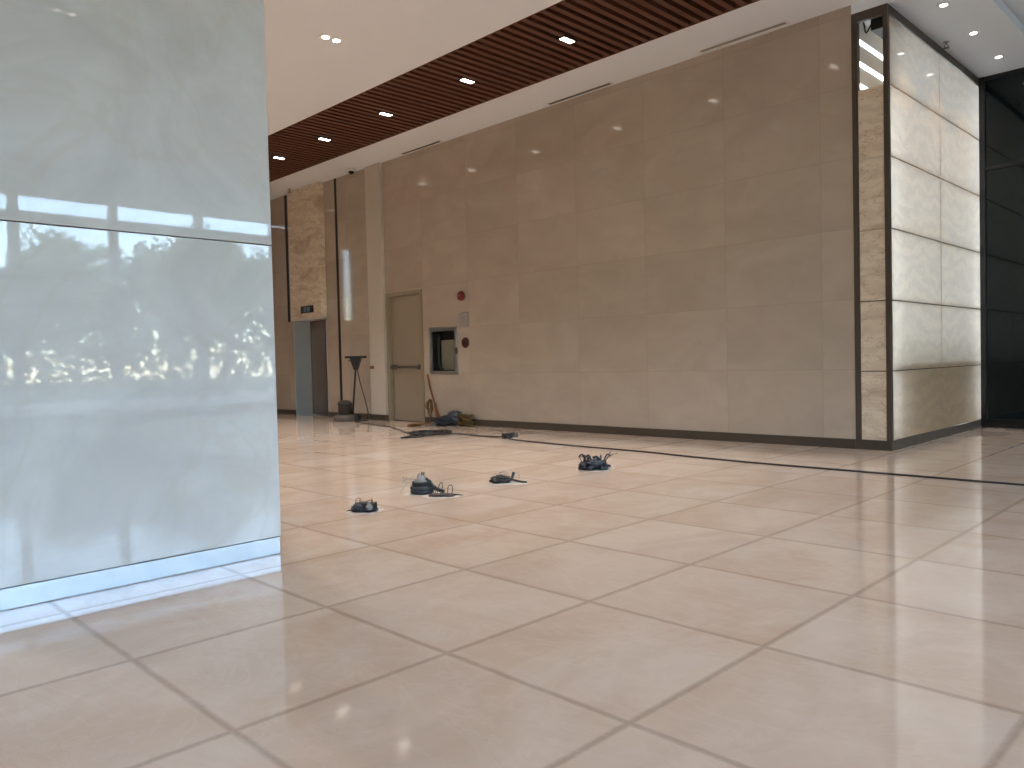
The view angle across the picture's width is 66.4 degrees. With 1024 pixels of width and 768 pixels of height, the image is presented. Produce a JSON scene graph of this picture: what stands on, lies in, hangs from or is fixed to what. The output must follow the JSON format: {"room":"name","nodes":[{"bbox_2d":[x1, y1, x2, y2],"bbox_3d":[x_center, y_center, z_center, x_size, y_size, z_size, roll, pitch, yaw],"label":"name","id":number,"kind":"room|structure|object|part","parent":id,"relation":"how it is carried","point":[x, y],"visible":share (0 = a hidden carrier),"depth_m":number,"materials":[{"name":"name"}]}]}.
{"room":"lobby","nodes":[
{"label":"lobby","id":0,"kind":"room"},
{"bbox_2d":[0,414,1023,767],"bbox_3d":[-1.624,0.974,4.100,19.400,0.150,27.900,-3,2,-45],"label":"floor","id":1,"kind":"structure","parent":0,"point":[651,610],"depth_m":2.92,"materials":[{"name":"beige tile"}]},
{"bbox_2d":[0,0,280,610],"bbox_3d":[-2.230,-1.321,3.914,1.550,4.476,1.195,-3,2,-45],"label":"wall","id":2,"kind":"structure","parent":1,"relation":"on","point":[139,429],"depth_m":3.57,"materials":[{"name":"white glass"}]},
{"bbox_2d":[333,356,368,421],"bbox_3d":[-2.900,0.079,13.846,0.533,1.143,0.498,-3,2,-45],"label":"floor polisher","id":3,"kind":"object","parent":1,"relation":"on","point":[345,407],"depth_m":13.79,"materials":[{"name":"black plastic"}]},
{"bbox_3d":[-2.955,0.414,13.843,0.256,0.260,0.256,-3,2,-45],"label":"motor","id":4,"kind":"part","parent":3,"relation":"part of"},
{"bbox_3d":[-2.765,-0.447,13.848,0.380,0.098,0.042,-1,2,0],"label":"handle","id":5,"kind":"part","parent":3,"relation":"part of","materials":[{"name":"black rubber"}]},
{"bbox_3d":[-2.643,0.168,13.866,0.191,0.928,0.038,-1,2,7],"label":"cord","id":6,"kind":"part","parent":3,"relation":"part of","materials":[{"name":"black rubber"}]},
{"bbox_2d":[346,498,383,514],"bbox_3d":[-0.995,0.806,5.236,0.244,0.087,0.269,-1,2,24],"label":"stub","id":7,"kind":"object","parent":1,"relation":"on","point":[363,507],"visible":1,"depth_m":5.18,"materials":[{"name":"black rubber"}]},
{"bbox_2d":[407,422,430,426],"bbox_3d":[-1.430,0.635,12.258,0.439,0.056,0.056,-2,2,-25],"label":"wooden stick","id":8,"kind":"object","parent":1,"relation":"on","point":[428,423],"visible":0.9,"depth_m":12.21,"materials":[{"name":"brown wood"}]},
{"bbox_2d":[400,471,444,495],"bbox_3d":[-0.674,0.742,5.888,0.270,0.165,0.277,-3,2,-45],"label":"stub","id":9,"kind":"object","parent":1,"relation":"on","point":[421,486],"visible":0.99,"depth_m":5.85,"materials":[{"name":"black rubber"}]},
{"bbox_2d":[355,420,501,438],"bbox_3d":[-1.744,0.662,11.687,1.051,0.054,4.528,-2,2,-33],"label":"power cable","id":10,"kind":"object","parent":1,"relation":"on","point":[432,432],"visible":0.98,"depth_m":10.65,"materials":[{"name":"black rubber"}]},
{"bbox_2d":[427,374,440,416],"bbox_3d":[-1.276,0.233,12.676,0.101,0.781,0.465,-2,2,-34],"label":"stick","id":11,"kind":"object","parent":1,"relation":"on","point":[435,404],"visible":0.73,"depth_m":12.73,"materials":[{"name":"brown wood"}]},
{"bbox_2d":[425,399,432,421],"bbox_3d":[-1.284,0.446,12.607,0.089,0.405,0.472,-2,2,-23],"label":"bundle","id":12,"kind":"object","parent":11,"relation":"hanging from","point":[429,400],"visible":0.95,"depth_m":12.73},
{"bbox_2d":[422,482,461,498],"bbox_3d":[-0.519,0.772,5.752,0.307,0.103,0.208,-1,2,12],"label":"stub","id":13,"kind":"object","parent":1,"relation":"on","point":[437,495],"visible":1,"depth_m":5.74,"materials":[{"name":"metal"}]},
{"bbox_2d":[430,410,461,425],"bbox_3d":[-0.988,0.534,12.202,0.573,0.241,0.247,-1,2,-3],"label":"cloth bundle","id":14,"kind":"object","parent":1,"relation":"on","point":[451,419],"visible":0.85,"depth_m":12.13,"materials":[{"name":"blue fabric"}]},
{"bbox_2d":[457,414,475,426],"bbox_3d":[-0.697,0.554,11.983,0.276,0.191,0.292,-2,2,-10],"label":"rope coil","id":15,"kind":"object","parent":1,"relation":"on","point":[466,419],"visible":1,"depth_m":11.97,"materials":[{"name":"brown fabric"}]},
{"bbox_2d":[489,471,526,484],"bbox_3d":[-0.033,0.750,6.306,0.305,0.096,0.315,-3,2,-45],"label":"stub","id":16,"kind":"object","parent":1,"relation":"on","point":[500,479],"visible":1,"depth_m":6.28,"materials":[{"name":"black rubber"}]},
{"bbox_2d":[577,451,617,471],"bbox_3d":[0.738,0.686,6.974,0.336,0.177,0.342,-3,2,-45],"label":"stub","id":17,"kind":"object","parent":1,"relation":"on","point":[596,464],"visible":1,"depth_m":6.92,"materials":[{"name":"black rubber"}]},
{"bbox_2d":[502,432,1023,485],"bbox_3d":[3.736,0.691,5.612,0.374,0.072,11.693,-3,2,-41],"label":"cable","id":18,"kind":"object","parent":1,"relation":"on","point":[513,434],"visible":1,"depth_m":6.92,"materials":[{"name":"black plastic"}]},
{"bbox_2d":[502,433,512,438],"bbox_3d":[-0.062,0.659,9.993,0.120,0.064,0.070,-2,2,-27],"label":"socket","id":19,"kind":"object","parent":18,"relation":"attached to","point":[504,435],"depth_m":9.96,"materials":[{"name":"black plastic"}]},
{"bbox_2d":[851,3,980,450],"bbox_3d":[4.684,-1.582,8.899,3.105,4.378,0.350,-3,2,-45],"label":"column","id":20,"kind":"structure","parent":1,"relation":"on","point":[916,199],"depth_m":8.19,"materials":[{"name":"beige stone"}]},
{"bbox_3d":[3.573,-2.595,7.784,0.016,0.693,0.246,-3,2,-45],"label":"onyx panel","id":21,"kind":"part","parent":20,"relation":"part of","materials":[{"name":"beige stone"}]},
{"bbox_2d":[859,20,882,89],"bbox_3d":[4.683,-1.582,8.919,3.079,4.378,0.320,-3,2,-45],"label":"mirror","id":22,"kind":"object","parent":20,"relation":"attached to","point":[870,31],"depth_m":8.13,"materials":[{"name":"white mirror"}]},
{"bbox_3d":[3.590,-1.893,7.804,0.016,0.705,0.246,-3,2,-45],"label":"onyx panel","id":23,"kind":"part","parent":20,"relation":"part of","materials":[{"name":"beige stone"}]},
{"bbox_3d":[3.607,-1.186,7.824,0.016,0.702,0.246,-3,2,-45],"label":"onyx panel","id":24,"kind":"part","parent":20,"relation":"part of","materials":[{"name":"beige stone"}]},
{"bbox_3d":[3.625,-0.479,7.844,0.016,0.692,0.246,-3,2,-45],"label":"onyx panel","id":25,"kind":"part","parent":20,"relation":"part of","materials":[{"name":"beige stone"}]},
{"bbox_3d":[3.642,0.220,7.864,0.016,0.687,0.246,-3,2,-45],"label":"onyx panel","id":26,"kind":"part","parent":20,"relation":"part of","materials":[{"name":"beige stone"}]},
{"bbox_3d":[4.232,-3.307,8.205,1.512,0.659,0.010,-3,2,-45],"label":"onyx panel","id":27,"kind":"part","parent":20,"relation":"part of","materials":[{"name":"white stone"}]},
{"bbox_3d":[4.248,-2.624,8.225,1.512,0.687,0.010,-3,2,-45],"label":"onyx panel","id":28,"kind":"part","parent":20,"relation":"part of","materials":[{"name":"white stone"}]},
{"bbox_3d":[4.265,-1.922,8.245,1.512,0.699,0.010,-3,2,-45],"label":"onyx panel","id":29,"kind":"part","parent":20,"relation":"part of","materials":[{"name":"white stone"}]},
{"bbox_3d":[4.283,-1.213,8.265,1.512,0.699,0.010,-3,2,-45],"label":"onyx panel","id":30,"kind":"part","parent":20,"relation":"part of","materials":[{"name":"white stone"}]},
{"bbox_3d":[4.300,-0.508,8.285,1.512,0.692,0.010,-3,2,-45],"label":"onyx panel","id":31,"kind":"part","parent":20,"relation":"part of","materials":[{"name":"white stone"}]},
{"bbox_3d":[4.317,0.189,8.305,1.512,0.684,0.010,-3,2,-45],"label":"onyx panel","id":32,"kind":"part","parent":20,"relation":"part of","materials":[{"name":"beige stone"}]},
{"bbox_3d":[5.314,-3.364,9.281,1.536,0.659,0.010,-3,2,-45],"label":"onyx panel","id":33,"kind":"part","parent":20,"relation":"part of","materials":[{"name":"white stone"}]},
{"bbox_3d":[5.331,-2.681,9.300,1.536,0.687,0.010,-3,2,-45],"label":"onyx panel","id":34,"kind":"part","parent":20,"relation":"part of","materials":[{"name":"white stone"}]},
{"bbox_3d":[5.348,-1.979,9.320,1.536,0.699,0.010,-3,2,-45],"label":"onyx panel","id":35,"kind":"part","parent":20,"relation":"part of","materials":[{"name":"white stone"}]},
{"bbox_3d":[5.365,-1.270,9.341,1.536,0.699,0.010,-3,2,-45],"label":"onyx panel","id":36,"kind":"part","parent":20,"relation":"part of","materials":[{"name":"white stone"}]},
{"bbox_3d":[5.383,-0.565,9.361,1.536,0.692,0.010,-3,2,-45],"label":"onyx panel","id":37,"kind":"part","parent":20,"relation":"part of","materials":[{"name":"white stone"}]},
{"bbox_3d":[5.399,0.132,9.380,1.536,0.684,0.010,-3,2,-45],"label":"onyx panel","id":38,"kind":"part","parent":20,"relation":"part of","materials":[{"name":"beige stone"}]},
{"bbox_2d":[979,67,1023,428],"bbox_3d":[10.415,-1.670,5.366,0.110,4.477,12.739,-3,2,-45],"label":"wall","id":39,"kind":"structure","parent":1,"relation":"on","point":[1001,95],"depth_m":9.70,"materials":[{"name":"black glass"}]},
{"bbox_3d":[6.481,-3.243,9.229,0.030,1.068,1.575,-3,2,-45],"label":"pane","id":40,"kind":"part","parent":39,"relation":"part of","materials":[{"name":"black glass"}]},
{"bbox_3d":[6.532,-1.116,9.289,0.030,3.115,1.575,-3,2,-45],"label":"pane","id":41,"kind":"part","parent":39,"relation":"part of","materials":[{"name":"black glass"}]},
{"bbox_2d":[269,5,855,438],"bbox_3d":[-1.545,-1.607,13.396,0.600,4.477,14.810,-3,2,-45],"label":"wall","id":42,"kind":"structure","parent":0,"point":[671,247],"depth_m":9.78,"materials":[{"name":"beige stone"}]},
{"bbox_2d":[284,195,290,321],"bbox_3d":[-4.588,-2.557,15.978,0.006,2.577,0.090,-3,2,-45],"label":"trim","id":43,"kind":"structure","parent":42,"relation":"attached to","point":[285,196],"depth_m":15.97,"materials":[{"name":"black metal"}]},
{"bbox_2d":[287,182,328,416],"bbox_3d":[-3.879,-1.611,15.538,0.612,4.475,1.320,-3,2,-45],"label":"elevator","id":44,"kind":"object","parent":42,"relation":"attached to","point":[306,230],"visible":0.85,"depth_m":15.47,"materials":[{"name":"stone"}]},
{"bbox_3d":[-4.016,-2.566,15.313,0.129,2.545,1.140,-3,2,-45],"label":"header panel","id":45,"kind":"part","parent":44,"relation":"part of","materials":[{"name":"stone"}]},
{"bbox_3d":[-3.817,0.621,15.658,0.400,0.004,1.190,-3,2,-45],"label":"sill","id":46,"kind":"part","parent":44,"relation":"part of","materials":[{"name":"metal"}]},
{"bbox_3d":[-3.922,-0.340,15.969,0.040,1.903,0.590,-3,2,-45],"label":"door","id":47,"kind":"part","parent":44,"relation":"part of","materials":[{"name":"metal"}]},
{"bbox_2d":[277,409,370,418],"bbox_3d":[-4.700,0.578,16.251,0.015,0.100,6.324,-3,2,-45],"label":"baseboard","id":48,"kind":"structure","parent":42,"relation":"attached to","point":[279,411],"depth_m":15.95,"materials":[{"name":"brown metal"}]},
{"bbox_2d":[334,178,342,400],"bbox_3d":[-3.259,-1.653,14.688,0.006,4.377,0.070,-3,2,-45],"label":"trim","id":49,"kind":"structure","parent":42,"relation":"attached to","point":[335,196],"depth_m":14.68,"materials":[{"name":"black metal"}]},
{"bbox_2d":[364,163,388,420],"bbox_3d":[-2.387,-1.596,13.760,0.079,4.475,0.455,-3,2,-45],"label":"pilaster","id":50,"kind":"object","parent":42,"relation":"attached to","point":[374,226],"visible":1,"depth_m":13.71,"materials":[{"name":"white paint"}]},
{"bbox_2d":[385,289,424,422],"bbox_3d":[-1.774,-0.466,13.338,0.170,2.210,1.005,-3,2,-45],"label":"door","id":51,"kind":"structure","parent":42,"relation":"in","point":[404,310],"depth_m":13.39,"materials":[{"name":"grey paint"}]},
{"bbox_2d":[429,327,457,373],"bbox_3d":[-1.026,-0.534,12.625,0.270,0.750,0.700,-3,2,-45],"label":"cabinet","id":52,"kind":"object","parent":42,"relation":"attached to","point":[443,342],"visible":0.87,"depth_m":12.75,"materials":[{"name":"metal"}]},
{"bbox_3d":[-0.993,-0.473,12.655,0.015,0.485,0.445,-3,2,-45],"label":"panel","id":53,"kind":"part","parent":52,"relation":"part of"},
{"bbox_2d":[457,291,464,300],"bbox_3d":[-0.797,-1.372,12.172,0.080,0.155,0.155,-3,2,-45],"label":"bell","id":54,"kind":"object","parent":42,"relation":"attached to","point":[460,295],"visible":1,"depth_m":12.14,"materials":[{"name":"red metal"}]},
{"bbox_2d":[458,312,468,326],"bbox_3d":[-0.757,-0.999,12.193,0.021,0.220,0.220,-3,2,-45],"label":"plate","id":55,"kind":"object","parent":42,"relation":"attached to","point":[463,317],"visible":1,"depth_m":12.18,"materials":[{"name":"grey plastic"}]},
{"bbox_2d":[461,337,468,347],"bbox_3d":[-0.733,-0.643,12.175,0.040,0.166,0.166,-3,2,-45],"label":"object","id":56,"kind":"object","parent":42,"relation":"attached to","point":[465,341],"visible":1,"depth_m":12.15,"materials":[{"name":"red plastic"}]},
{"bbox_2d":[425,417,855,448],"bbox_3d":[1.036,0.603,10.478,0.015,0.100,7.020,-3,2,-45],"label":"baseboard","id":57,"kind":"structure","parent":42,"relation":"attached to","point":[685,434],"depth_m":9.45,"materials":[{"name":"brown metal"}]},
{"bbox_2d":[263,0,1023,199],"bbox_3d":[-1.843,-3.647,3.933,19.600,0.348,28.200,-3,2,-45],"label":"ceiling","id":58,"kind":"structure","parent":0,"point":[307,75],"depth_m":8.63,"materials":[{"name":"white paint"}]},
{"bbox_2d":[316,33,345,44],"bbox_3d":[-1.935,-3.689,8.368,0.280,0.012,0.150,-3,2,-45],"label":"recessed light","id":59,"kind":"object","parent":58,"relation":"in","point":[323,36],"visible":1,"depth_m":8.36,"materials":[{"name":"white glass"}]},
{"bbox_2d":[347,168,354,173],"bbox_3d":[-2.865,-3.784,13.942,0.150,0.094,0.150,-3,2,-45],"label":"dome camera","id":60,"kind":"object","parent":58,"relation":"attached to","point":[350,170],"visible":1,"depth_m":13.89,"materials":[{"name":"white plastic"}]},
{"bbox_2d":[399,140,442,154],"bbox_3d":[-1.484,-3.824,12.678,0.100,0.008,1.040,-3,2,-45],"label":"ceiling vent","id":61,"kind":"object","parent":58,"relation":"in","point":[437,141],"visible":1,"depth_m":12.66,"materials":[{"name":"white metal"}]},
{"bbox_2d":[268,0,759,181],"bbox_3d":[-0.709,-3.865,9.853,1.450,0.201,21.000,-3,2,-45],"label":"ceiling","id":62,"kind":"structure","parent":58,"relation":"attached to","point":[526,52],"depth_m":9.37,"materials":[{"name":"red wood"}]},
{"bbox_2d":[271,156,286,159],"bbox_3d":[-3.890,-3.775,13.065,0.224,0.016,0.116,-3,2,-45],"label":"recessed light","id":63,"kind":"object","parent":62,"relation":"in","point":[276,157],"visible":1,"depth_m":13.04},
{"bbox_2d":[316,137,332,140],"bbox_3d":[-2.889,-3.771,12.057,0.224,0.016,0.116,-3,2,-45],"label":"recessed light","id":64,"kind":"object","parent":62,"relation":"in","point":[319,138],"visible":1,"depth_m":12.04,"materials":[{"name":"white"}]},
{"bbox_2d":[377,111,394,116],"bbox_3d":[-1.761,-3.766,10.922,0.224,0.016,0.116,-3,2,-45],"label":"recessed light","id":65,"kind":"object","parent":62,"relation":"in","point":[380,112],"visible":1,"depth_m":10.91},
{"bbox_2d":[458,77,476,83],"bbox_3d":[-0.556,-3.761,9.710,0.224,0.016,0.116,-3,2,-45],"label":"recessed light","id":66,"kind":"object","parent":62,"relation":"in","point":[463,79],"visible":1,"depth_m":9.68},
{"bbox_2d":[556,35,577,43],"bbox_3d":[0.602,-3.756,8.545,0.224,0.016,0.116,-3,2,-45],"label":"recessed light","id":67,"kind":"object","parent":62,"relation":"in","point":[566,39],"visible":1,"depth_m":8.53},
{"bbox_2d":[546,82,613,105],"bbox_3d":[0.877,-3.814,10.302,0.100,0.008,1.100,-3,2,-45],"label":"ceiling vent","id":68,"kind":"object","parent":58,"relation":"in","point":[598,87],"visible":1,"depth_m":10.28,"materials":[{"name":"grey metal"}]},
{"bbox_2d":[697,20,789,53],"bbox_3d":[2.523,-3.806,8.603,0.100,0.008,1.070,-3,2,-45],"label":"ceiling vent","id":69,"kind":"object","parent":58,"relation":"in","point":[783,23],"visible":1,"depth_m":8.58,"materials":[{"name":"grey metal"}]},
{"bbox_2d":[937,2,950,7],"bbox_3d":[4.242,-3.722,7.690,0.120,0.010,0.120,-3,2,-45],"label":"recessed light","id":70,"kind":"object","parent":58,"relation":"in","point":[944,4],"visible":1,"depth_m":7.68,"materials":[{"name":"white glass"}]},
{"bbox_2d":[942,41,949,49],"bbox_3d":[4.781,-3.732,8.620,0.070,0.070,0.070,-3,2,-45],"label":"sprinkler","id":71,"kind":"object","parent":58,"relation":"attached to","point":[944,42],"visible":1,"depth_m":8.61,"materials":[{"name":"grey metal"}]},
{"bbox_2d":[967,30,979,34],"bbox_3d":[4.946,-3.759,8.389,0.120,0.010,0.120,-3,2,-45],"label":"recessed light","id":72,"kind":"object","parent":58,"relation":"in","point":[976,31],"visible":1,"depth_m":8.37,"materials":[{"name":"white glass"}]},
{"bbox_2d":[993,55,1004,58],"bbox_3d":[5.651,-3.796,9.090,0.120,0.010,0.120,-3,2,-45],"label":"recessed light","id":73,"kind":"object","parent":58,"relation":"in","point":[997,56],"visible":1,"depth_m":9.07,"materials":[{"name":"white glass"}]}
]}

